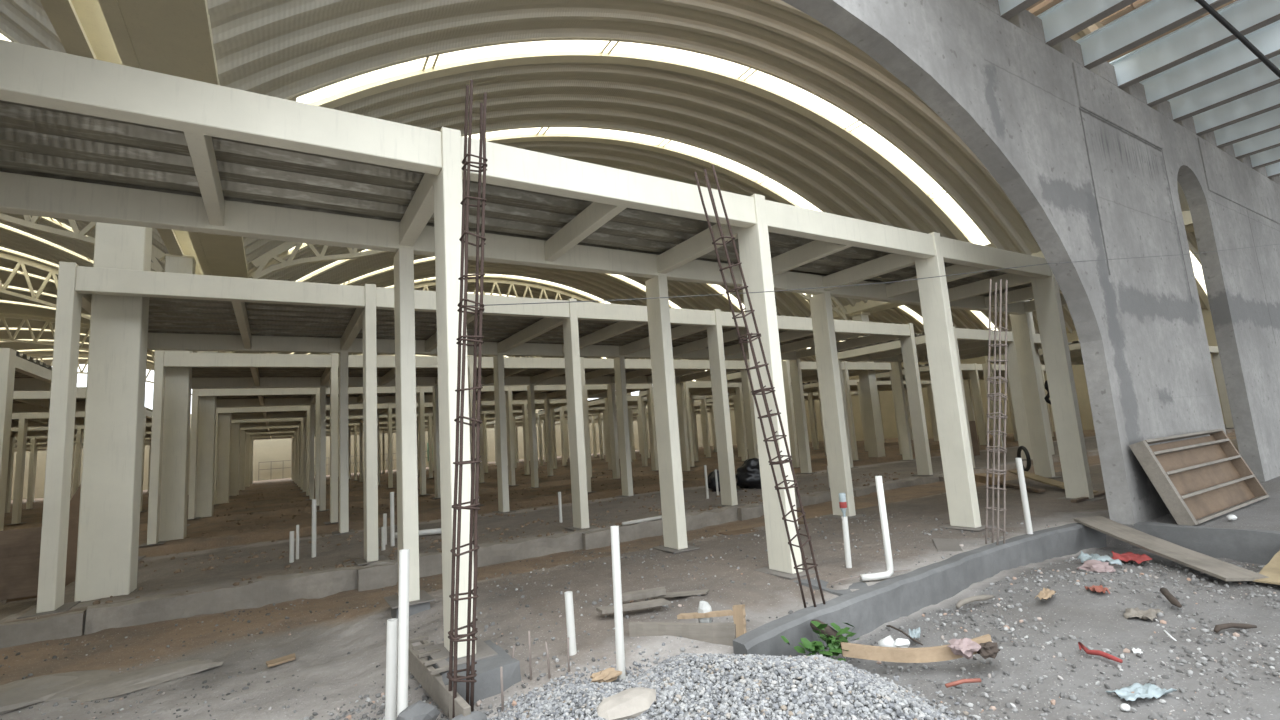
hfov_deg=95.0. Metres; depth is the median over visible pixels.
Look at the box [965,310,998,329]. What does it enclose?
window
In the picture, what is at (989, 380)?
cage
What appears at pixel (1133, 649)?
paper scrap
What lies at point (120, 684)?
concrete slab
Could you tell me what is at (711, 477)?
bag
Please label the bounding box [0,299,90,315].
window
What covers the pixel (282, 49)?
ceiling
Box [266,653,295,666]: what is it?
wood offcut
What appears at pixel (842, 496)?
plastic bottle
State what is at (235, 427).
steel pillar
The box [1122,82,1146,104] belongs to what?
concrete infill
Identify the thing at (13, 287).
window
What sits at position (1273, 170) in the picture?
joist
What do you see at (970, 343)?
frame
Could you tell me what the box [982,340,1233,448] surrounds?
frame
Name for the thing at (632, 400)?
frame
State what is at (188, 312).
frame
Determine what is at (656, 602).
plank
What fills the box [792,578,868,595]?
concrete footing
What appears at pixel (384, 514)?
drain pipe
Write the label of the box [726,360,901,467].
frame
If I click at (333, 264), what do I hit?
window
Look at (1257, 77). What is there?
joist
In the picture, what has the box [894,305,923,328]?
window
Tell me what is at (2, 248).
window
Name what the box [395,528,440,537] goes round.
pipe
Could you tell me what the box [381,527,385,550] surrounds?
drain pipe
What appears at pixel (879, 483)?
drain pipe
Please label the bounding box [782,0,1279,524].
wall
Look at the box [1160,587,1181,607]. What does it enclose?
stick
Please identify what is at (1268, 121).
joist
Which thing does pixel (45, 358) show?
window
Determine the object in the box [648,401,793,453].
frame
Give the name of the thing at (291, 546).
drain pipe
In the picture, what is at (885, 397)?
wall
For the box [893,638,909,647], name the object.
scrap
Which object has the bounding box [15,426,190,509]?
frame
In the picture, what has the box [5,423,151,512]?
frame
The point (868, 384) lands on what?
steel pillar
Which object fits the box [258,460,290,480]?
iron fence
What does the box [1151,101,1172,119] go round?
concrete infill
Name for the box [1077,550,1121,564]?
plastic bag
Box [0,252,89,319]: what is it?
roof truss
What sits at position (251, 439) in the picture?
steel pillar
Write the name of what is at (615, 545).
drain pipe
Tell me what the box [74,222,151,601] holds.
steel pillar
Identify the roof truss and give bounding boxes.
[0,213,164,271]
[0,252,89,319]
[0,314,154,368]
[26,353,191,394]
[251,241,847,319]
[264,279,673,358]
[322,353,541,357]
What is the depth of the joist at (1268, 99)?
10.65 m
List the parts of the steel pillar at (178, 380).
cap plate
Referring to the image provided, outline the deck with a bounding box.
[1026,0,1237,62]
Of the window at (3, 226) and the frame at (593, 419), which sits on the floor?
the frame at (593, 419)
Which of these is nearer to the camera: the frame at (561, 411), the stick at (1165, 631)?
the stick at (1165, 631)
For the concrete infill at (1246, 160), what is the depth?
12.73 m
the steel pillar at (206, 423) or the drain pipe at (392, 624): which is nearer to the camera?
the drain pipe at (392, 624)
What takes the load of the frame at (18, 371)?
on the floor
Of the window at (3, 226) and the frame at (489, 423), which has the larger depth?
the frame at (489, 423)
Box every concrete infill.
[974,0,1000,15]
[1007,9,1045,42]
[1052,38,1083,65]
[1090,61,1117,86]
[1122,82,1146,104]
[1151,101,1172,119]
[1176,117,1195,133]
[1199,131,1216,146]
[1219,144,1235,157]
[1238,156,1251,167]
[1254,166,1267,176]
[1270,176,1279,184]
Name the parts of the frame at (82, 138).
post, plate, post, plate, post, plate, post, plate, post, plate, post, plate, post, post, plate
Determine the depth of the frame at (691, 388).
29.89 m
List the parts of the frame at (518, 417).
post, post, post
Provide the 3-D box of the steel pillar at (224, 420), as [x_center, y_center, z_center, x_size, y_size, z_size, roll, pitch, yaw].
[-17.552,2.954,24.685,0.524,6.620,0.524,1,-9,-32]
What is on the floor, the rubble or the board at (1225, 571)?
the rubble
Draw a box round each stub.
[500,666,503,710]
[528,631,531,679]
[545,641,550,678]
[567,637,569,671]
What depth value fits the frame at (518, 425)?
62.32 m
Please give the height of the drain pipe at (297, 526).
0.560 m
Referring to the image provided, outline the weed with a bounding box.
[781,621,859,660]
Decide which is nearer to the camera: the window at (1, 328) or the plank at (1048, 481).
the plank at (1048, 481)
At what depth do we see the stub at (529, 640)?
4.04 m
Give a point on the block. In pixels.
(979, 477)
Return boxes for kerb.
[83,473,943,634]
[733,523,1106,656]
[1134,522,1279,564]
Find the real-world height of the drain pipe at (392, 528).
0.914 m
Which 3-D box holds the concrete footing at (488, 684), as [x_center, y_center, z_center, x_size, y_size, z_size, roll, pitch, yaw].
[-1.204,2.322,4.196,0.530,0.418,0.731,1,-9,-32]
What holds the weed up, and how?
on the heap at (689, 686)
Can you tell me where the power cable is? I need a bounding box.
[1195,0,1279,77]
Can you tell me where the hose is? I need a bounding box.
[1044,380,1050,403]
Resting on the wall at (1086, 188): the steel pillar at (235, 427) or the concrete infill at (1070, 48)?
the concrete infill at (1070, 48)
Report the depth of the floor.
5.78 m
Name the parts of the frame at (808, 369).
post, post, post, post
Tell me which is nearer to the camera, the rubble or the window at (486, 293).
the rubble
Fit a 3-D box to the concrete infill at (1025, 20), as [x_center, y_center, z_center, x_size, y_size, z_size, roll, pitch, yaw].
[5.203,-4.488,7.971,0.650,0.380,0.250,1,-9,-32]
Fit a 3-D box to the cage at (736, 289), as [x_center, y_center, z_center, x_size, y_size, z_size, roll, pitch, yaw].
[0.991,0.222,4.888,0.904,3.751,0.169,1,-9,-32]
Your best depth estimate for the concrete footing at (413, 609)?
5.81 m
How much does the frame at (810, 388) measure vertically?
4.050 m
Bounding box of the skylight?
[284,37,996,247]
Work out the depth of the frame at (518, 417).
49.35 m
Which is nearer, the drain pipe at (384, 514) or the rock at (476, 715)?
the rock at (476, 715)
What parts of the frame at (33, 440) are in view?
post, post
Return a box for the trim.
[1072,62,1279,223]
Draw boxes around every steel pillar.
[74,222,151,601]
[159,254,195,540]
[195,351,217,517]
[216,352,231,503]
[229,423,239,495]
[239,430,245,489]
[245,435,249,486]
[250,438,252,483]
[527,413,529,460]
[627,393,634,459]
[850,312,885,456]
[1010,300,1054,454]
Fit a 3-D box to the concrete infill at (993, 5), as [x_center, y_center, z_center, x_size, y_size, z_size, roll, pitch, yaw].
[4.211,-4.502,7.359,0.650,0.380,0.250,1,-9,-32]
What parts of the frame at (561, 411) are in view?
post, post, post, post, post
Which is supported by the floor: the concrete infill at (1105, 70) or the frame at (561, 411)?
the frame at (561, 411)
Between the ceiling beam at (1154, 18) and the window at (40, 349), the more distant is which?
the window at (40, 349)
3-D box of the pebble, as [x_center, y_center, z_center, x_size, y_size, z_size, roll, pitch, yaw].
[2.792,1.999,3.372,0.064,0.040,0.046,1,-9,-32]
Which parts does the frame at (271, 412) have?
post, post, post, post, post, post, post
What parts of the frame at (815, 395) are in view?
post, post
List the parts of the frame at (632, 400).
post, post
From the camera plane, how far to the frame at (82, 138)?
5.97 m
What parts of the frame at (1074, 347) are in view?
post, post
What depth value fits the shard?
3.71 m
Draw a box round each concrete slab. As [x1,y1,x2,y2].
[0,670,118,714]
[41,659,222,702]
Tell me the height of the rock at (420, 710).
0.142 m
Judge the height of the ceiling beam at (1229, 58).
0.460 m
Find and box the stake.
[732,605,746,637]
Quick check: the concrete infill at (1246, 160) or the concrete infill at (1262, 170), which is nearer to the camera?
the concrete infill at (1246, 160)
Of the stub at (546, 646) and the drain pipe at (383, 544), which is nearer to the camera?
the stub at (546, 646)
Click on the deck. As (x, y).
(1040, 6)
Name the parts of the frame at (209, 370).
plate, post, post, post, post, post, post, post, post, post, post, post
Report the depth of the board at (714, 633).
4.42 m
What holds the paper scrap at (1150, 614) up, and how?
on the floor
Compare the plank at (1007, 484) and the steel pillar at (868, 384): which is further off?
the steel pillar at (868, 384)
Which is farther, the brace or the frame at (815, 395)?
the frame at (815, 395)
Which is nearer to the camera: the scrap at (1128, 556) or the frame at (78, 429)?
the scrap at (1128, 556)
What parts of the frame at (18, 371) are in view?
post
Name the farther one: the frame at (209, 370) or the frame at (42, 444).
the frame at (42, 444)
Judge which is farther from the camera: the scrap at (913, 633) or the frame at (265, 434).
the frame at (265, 434)
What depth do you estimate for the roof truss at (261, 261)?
15.15 m
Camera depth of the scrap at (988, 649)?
3.94 m
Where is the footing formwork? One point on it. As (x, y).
(429, 677)
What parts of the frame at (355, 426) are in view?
post, post, post, post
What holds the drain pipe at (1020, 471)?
on the floor
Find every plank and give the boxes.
[596,598,670,613]
[622,586,665,600]
[651,589,708,597]
[999,481,1044,492]
[1009,470,1097,492]
[1071,490,1105,502]
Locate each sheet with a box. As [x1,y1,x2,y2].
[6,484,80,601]
[718,521,809,534]
[933,538,962,551]
[1253,550,1279,584]
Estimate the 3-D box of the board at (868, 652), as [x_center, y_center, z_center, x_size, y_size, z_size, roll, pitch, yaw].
[1.934,2.022,4.094,1.012,0.145,0.088,-5,-8,6]
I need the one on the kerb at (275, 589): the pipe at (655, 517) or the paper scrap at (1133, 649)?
the pipe at (655, 517)
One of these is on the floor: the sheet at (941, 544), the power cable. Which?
the sheet at (941, 544)
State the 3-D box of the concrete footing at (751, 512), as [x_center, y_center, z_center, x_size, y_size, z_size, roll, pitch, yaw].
[2.133,3.104,11.384,0.495,0.504,0.144,1,-9,-32]
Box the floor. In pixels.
[0,424,1279,719]
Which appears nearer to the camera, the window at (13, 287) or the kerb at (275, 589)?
the kerb at (275, 589)
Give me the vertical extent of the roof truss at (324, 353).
4.606 m
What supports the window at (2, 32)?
attached to the ceiling at (27, 22)
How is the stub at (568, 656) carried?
on the floor
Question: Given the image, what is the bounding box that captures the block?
[974,473,1003,484]
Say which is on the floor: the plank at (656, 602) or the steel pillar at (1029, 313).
the steel pillar at (1029, 313)
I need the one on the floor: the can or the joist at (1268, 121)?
the can
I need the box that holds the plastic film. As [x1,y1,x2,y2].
[1106,683,1176,700]
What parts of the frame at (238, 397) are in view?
post, post, post, post, post, post, post, post, post, post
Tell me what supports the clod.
on the floor
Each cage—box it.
[447,80,487,718]
[694,164,825,607]
[985,279,1007,544]
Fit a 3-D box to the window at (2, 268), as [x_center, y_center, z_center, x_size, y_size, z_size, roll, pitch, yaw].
[-29.427,-2.117,22.366,22.815,4.460,0.890,1,-9,-32]
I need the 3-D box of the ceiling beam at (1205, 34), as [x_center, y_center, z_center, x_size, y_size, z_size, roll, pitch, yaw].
[10.207,-5.280,5.113,0.140,0.460,10.400,1,-9,-32]
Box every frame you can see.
[0,39,1104,667]
[0,348,51,530]
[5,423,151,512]
[7,407,151,524]
[12,387,85,412]
[14,442,149,501]
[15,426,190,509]
[15,438,150,503]
[17,262,933,618]
[139,350,757,546]
[187,384,658,519]
[214,399,566,504]
[229,409,537,496]
[240,417,494,485]
[246,425,433,482]
[250,429,427,480]
[486,419,567,465]
[487,423,537,462]
[506,413,603,462]
[537,406,649,465]
[555,418,647,457]
[588,395,710,461]
[589,413,703,456]
[632,408,733,453]
[637,381,747,466]
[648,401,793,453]
[700,392,857,454]
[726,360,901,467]
[791,380,938,449]
[837,327,1087,468]
[857,363,1084,451]
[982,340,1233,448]
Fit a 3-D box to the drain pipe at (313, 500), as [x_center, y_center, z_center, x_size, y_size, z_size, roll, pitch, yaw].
[-5.071,2.643,9.119,0.064,0.929,0.063,1,-9,-32]
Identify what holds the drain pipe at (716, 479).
on the floor
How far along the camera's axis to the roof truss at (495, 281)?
32.52 m
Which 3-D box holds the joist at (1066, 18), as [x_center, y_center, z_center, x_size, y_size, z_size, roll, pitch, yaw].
[8.224,-5.306,3.890,0.140,0.460,10.400,1,-9,-32]
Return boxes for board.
[629,621,735,645]
[840,634,991,662]
[1074,516,1268,580]
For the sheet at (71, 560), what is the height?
2.750 m
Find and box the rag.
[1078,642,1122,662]
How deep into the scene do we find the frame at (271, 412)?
28.59 m
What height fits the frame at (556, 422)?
4.050 m
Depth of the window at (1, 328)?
36.02 m
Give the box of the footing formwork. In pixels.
[408,636,470,719]
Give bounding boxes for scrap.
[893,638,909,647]
[908,627,920,638]
[976,641,999,658]
[1111,551,1151,563]
[1123,607,1160,620]
[1131,647,1142,653]
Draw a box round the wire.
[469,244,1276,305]
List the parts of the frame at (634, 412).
post, post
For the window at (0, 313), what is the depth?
32.99 m
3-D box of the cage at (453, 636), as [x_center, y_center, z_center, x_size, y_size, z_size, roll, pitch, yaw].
[-1.165,0.087,4.035,0.402,4.368,0.176,2,-10,-38]
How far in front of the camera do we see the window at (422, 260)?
25.91 m
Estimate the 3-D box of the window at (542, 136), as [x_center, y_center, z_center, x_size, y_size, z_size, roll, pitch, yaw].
[1.047,-4.748,18.503,22.815,4.460,0.890,1,-9,-32]
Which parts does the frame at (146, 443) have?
post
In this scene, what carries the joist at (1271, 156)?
on the wall at (1086, 188)
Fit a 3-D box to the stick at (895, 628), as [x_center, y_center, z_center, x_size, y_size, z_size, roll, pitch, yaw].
[2.024,2.099,4.490,0.029,0.052,0.385,-2,-8,-15]
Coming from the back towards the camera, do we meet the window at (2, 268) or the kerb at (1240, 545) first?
the window at (2, 268)
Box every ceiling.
[0,0,219,370]
[207,0,1189,358]
[604,232,1206,380]
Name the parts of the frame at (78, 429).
post, post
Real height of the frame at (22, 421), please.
4.050 m
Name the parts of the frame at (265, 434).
post, post, post, post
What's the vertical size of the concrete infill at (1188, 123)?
0.380 m
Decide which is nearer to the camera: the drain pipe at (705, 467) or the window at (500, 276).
the drain pipe at (705, 467)
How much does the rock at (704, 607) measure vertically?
0.195 m
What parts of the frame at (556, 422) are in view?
post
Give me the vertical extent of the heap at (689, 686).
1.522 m
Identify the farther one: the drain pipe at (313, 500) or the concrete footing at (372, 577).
the drain pipe at (313, 500)
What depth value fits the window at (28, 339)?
39.10 m
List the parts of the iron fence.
rail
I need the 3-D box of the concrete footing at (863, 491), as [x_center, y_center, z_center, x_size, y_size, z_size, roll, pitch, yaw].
[4.969,3.142,13.133,0.475,0.499,0.140,1,-9,-32]
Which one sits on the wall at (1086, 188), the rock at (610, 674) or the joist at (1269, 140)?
the joist at (1269, 140)
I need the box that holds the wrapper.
[1084,585,1109,593]
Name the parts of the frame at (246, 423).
post, post, post, post, post, post, post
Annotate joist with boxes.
[998,0,1039,19]
[1037,0,1136,46]
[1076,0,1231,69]
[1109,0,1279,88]
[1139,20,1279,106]
[1167,54,1279,121]
[1192,83,1279,135]
[1214,108,1279,147]
[1233,128,1279,159]
[1250,146,1279,168]
[1265,162,1279,178]
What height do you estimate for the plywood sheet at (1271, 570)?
0.320 m
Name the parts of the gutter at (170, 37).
gutter plate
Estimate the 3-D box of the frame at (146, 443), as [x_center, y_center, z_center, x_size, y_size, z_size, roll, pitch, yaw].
[-40.673,8.230,44.512,13.726,4.050,4.640,1,-9,-32]
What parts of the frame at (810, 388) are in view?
post, post, post, post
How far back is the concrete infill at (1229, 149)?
12.13 m
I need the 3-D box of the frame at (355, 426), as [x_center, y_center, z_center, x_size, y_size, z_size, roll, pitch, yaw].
[-18.852,6.403,42.168,17.057,4.050,4.640,1,-9,-32]
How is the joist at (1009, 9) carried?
on the wall at (1086, 188)
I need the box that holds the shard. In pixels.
[945,678,981,687]
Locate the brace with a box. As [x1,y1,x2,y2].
[677,610,733,618]
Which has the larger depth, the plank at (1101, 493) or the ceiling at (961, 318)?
the ceiling at (961, 318)
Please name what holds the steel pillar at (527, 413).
on the floor
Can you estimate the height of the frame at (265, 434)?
4.050 m
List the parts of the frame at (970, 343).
post, post, post, post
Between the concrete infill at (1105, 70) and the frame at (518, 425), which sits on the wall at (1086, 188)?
the concrete infill at (1105, 70)
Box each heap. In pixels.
[485,641,994,719]
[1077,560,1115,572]
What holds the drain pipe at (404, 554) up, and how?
on the floor
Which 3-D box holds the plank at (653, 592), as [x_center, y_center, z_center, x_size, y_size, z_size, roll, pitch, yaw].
[0.007,2.148,5.378,0.464,0.071,0.107,-3,-8,-6]
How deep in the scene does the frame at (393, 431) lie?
52.35 m
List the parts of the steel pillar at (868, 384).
cap plate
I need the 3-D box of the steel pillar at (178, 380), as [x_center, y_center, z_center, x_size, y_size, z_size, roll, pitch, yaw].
[-10.396,0.905,13.124,0.524,6.620,0.524,1,-9,-32]
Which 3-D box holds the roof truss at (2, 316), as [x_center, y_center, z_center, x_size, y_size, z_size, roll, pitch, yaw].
[-35.174,-0.248,31.555,22.228,4.606,0.120,1,-9,-32]
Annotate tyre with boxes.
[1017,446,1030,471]
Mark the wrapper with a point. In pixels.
(1099, 589)
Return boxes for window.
[0,29,18,42]
[0,222,93,263]
[0,246,58,268]
[0,265,54,283]
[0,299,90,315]
[0,313,88,324]
[0,327,154,351]
[0,338,154,356]
[2,283,56,297]
[17,348,153,362]
[33,357,87,360]
[40,217,93,237]
[248,243,814,310]
[270,291,645,358]
[294,249,744,312]
[339,256,682,308]
[381,273,612,303]
[386,354,432,355]
[461,125,826,212]
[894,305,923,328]
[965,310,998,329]
[1189,247,1209,310]
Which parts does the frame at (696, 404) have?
post, post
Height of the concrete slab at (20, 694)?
0.225 m
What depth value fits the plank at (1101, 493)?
9.37 m
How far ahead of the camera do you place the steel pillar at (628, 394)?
43.03 m
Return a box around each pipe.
[289,531,293,562]
[296,525,298,558]
[312,499,316,557]
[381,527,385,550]
[383,513,386,544]
[385,618,397,719]
[390,492,394,545]
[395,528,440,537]
[397,549,409,716]
[558,492,562,522]
[564,591,576,655]
[610,526,625,679]
[622,515,661,524]
[704,465,708,498]
[715,469,718,494]
[841,516,851,567]
[860,476,893,580]
[1015,458,1032,533]
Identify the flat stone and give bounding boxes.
[596,687,655,719]
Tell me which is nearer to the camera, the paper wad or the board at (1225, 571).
the paper wad
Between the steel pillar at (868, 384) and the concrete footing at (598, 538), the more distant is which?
the steel pillar at (868, 384)
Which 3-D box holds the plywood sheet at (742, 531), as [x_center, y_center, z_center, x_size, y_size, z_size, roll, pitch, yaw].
[1.890,2.537,8.838,1.474,0.027,0.327,0,-8,-26]
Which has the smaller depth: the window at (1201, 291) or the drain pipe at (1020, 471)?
the drain pipe at (1020, 471)
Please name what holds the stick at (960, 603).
on the floor
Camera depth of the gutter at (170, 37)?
6.80 m
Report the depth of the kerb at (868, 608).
5.42 m
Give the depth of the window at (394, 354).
55.23 m
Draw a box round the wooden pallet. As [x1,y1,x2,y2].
[1129,428,1268,525]
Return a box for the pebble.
[1120,703,1129,711]
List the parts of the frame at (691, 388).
post, post, post, post, post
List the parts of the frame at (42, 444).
post, post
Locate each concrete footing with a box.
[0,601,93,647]
[357,563,396,591]
[391,602,429,618]
[427,640,520,704]
[582,529,610,549]
[737,505,760,520]
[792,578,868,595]
[853,488,869,496]
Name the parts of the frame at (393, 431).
post, post, post, post, post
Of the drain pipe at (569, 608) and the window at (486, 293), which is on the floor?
the drain pipe at (569, 608)
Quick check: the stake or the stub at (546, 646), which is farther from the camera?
the stake
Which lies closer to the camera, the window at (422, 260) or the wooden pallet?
the wooden pallet
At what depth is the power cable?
7.47 m
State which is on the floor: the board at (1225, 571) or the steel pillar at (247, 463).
the steel pillar at (247, 463)
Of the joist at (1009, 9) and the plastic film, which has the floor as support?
the plastic film
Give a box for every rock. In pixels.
[396,700,439,719]
[451,711,486,719]
[590,667,621,682]
[698,601,711,622]
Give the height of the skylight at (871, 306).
0.450 m
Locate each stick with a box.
[810,620,847,642]
[829,570,908,584]
[886,625,922,644]
[955,595,994,608]
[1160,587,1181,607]
[1163,630,1176,640]
[1213,623,1256,632]
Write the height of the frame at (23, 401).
4.050 m
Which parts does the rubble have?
cardboard strip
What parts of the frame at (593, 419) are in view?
post, post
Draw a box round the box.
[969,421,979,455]
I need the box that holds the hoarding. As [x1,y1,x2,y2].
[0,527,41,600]
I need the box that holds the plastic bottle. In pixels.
[838,493,846,516]
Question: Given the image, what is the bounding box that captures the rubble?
[0,511,1279,719]
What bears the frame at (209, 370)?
on the floor
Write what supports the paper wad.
on the floor
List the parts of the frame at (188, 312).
plate, post, plate, post, post, plate, post, plate, post, plate, post, post, plate, post, post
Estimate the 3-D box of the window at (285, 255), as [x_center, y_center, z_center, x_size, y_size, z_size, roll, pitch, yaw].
[-0.983,-4.167,21.783,22.815,4.460,0.890,1,-9,-32]
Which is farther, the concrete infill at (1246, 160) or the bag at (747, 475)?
the bag at (747, 475)
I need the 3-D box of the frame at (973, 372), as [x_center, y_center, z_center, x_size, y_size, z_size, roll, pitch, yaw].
[18.515,2.519,32.536,13.726,4.050,4.690,1,-9,-32]
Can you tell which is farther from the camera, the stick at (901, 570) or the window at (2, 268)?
the window at (2, 268)
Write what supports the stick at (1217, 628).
on the floor
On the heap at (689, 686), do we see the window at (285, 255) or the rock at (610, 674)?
the rock at (610, 674)
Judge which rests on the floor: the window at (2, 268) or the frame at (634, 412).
the frame at (634, 412)
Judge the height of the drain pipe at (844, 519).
0.562 m
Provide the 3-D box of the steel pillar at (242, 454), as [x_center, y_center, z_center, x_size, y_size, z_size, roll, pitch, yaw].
[-25.047,5.100,36.792,0.524,6.620,0.524,1,-9,-32]
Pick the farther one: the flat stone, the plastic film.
the plastic film
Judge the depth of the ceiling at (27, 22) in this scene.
20.49 m
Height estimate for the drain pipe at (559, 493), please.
0.617 m
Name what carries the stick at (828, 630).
on the floor
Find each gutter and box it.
[40,0,259,353]
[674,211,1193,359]
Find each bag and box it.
[708,470,719,491]
[735,458,761,488]
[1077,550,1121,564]
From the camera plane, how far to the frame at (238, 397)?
22.81 m
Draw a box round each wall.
[11,403,649,499]
[694,309,1225,446]
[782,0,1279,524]
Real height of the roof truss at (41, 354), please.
4.606 m
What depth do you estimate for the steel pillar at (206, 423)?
18.31 m
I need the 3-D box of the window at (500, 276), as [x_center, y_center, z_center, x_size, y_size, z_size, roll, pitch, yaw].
[-7.072,-2.424,31.620,22.815,4.460,0.890,1,-9,-32]
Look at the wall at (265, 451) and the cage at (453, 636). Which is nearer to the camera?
the cage at (453, 636)
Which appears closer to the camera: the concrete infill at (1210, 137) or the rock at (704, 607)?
the rock at (704, 607)
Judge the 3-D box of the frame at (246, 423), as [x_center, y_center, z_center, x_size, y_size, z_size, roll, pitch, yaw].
[-15.105,5.330,36.114,17.057,4.050,4.640,1,-9,-32]
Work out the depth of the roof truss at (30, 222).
12.88 m
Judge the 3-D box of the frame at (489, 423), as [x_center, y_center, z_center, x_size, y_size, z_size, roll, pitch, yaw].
[-10.962,7.633,55.397,7.063,4.050,4.640,1,-9,-32]
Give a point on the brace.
(723, 612)
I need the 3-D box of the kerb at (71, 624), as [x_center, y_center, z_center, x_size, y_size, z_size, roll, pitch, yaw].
[-6.600,3.054,6.492,0.780,0.505,0.763,1,-9,-32]
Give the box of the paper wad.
[948,638,980,658]
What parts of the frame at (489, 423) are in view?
post, post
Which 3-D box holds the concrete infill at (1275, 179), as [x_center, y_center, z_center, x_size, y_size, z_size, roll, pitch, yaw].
[15.119,-4.354,14.085,0.650,0.380,0.250,1,-9,-32]
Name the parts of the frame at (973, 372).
post, post, post, post, post, post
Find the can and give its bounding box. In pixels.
[1226,514,1236,519]
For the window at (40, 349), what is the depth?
41.75 m
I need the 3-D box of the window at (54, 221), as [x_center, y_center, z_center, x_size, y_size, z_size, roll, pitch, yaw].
[-23.337,-3.860,12.529,22.815,4.460,0.890,1,-9,-32]
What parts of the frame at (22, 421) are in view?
post, post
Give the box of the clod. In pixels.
[93,467,940,604]
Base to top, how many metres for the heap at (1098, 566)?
0.135 m

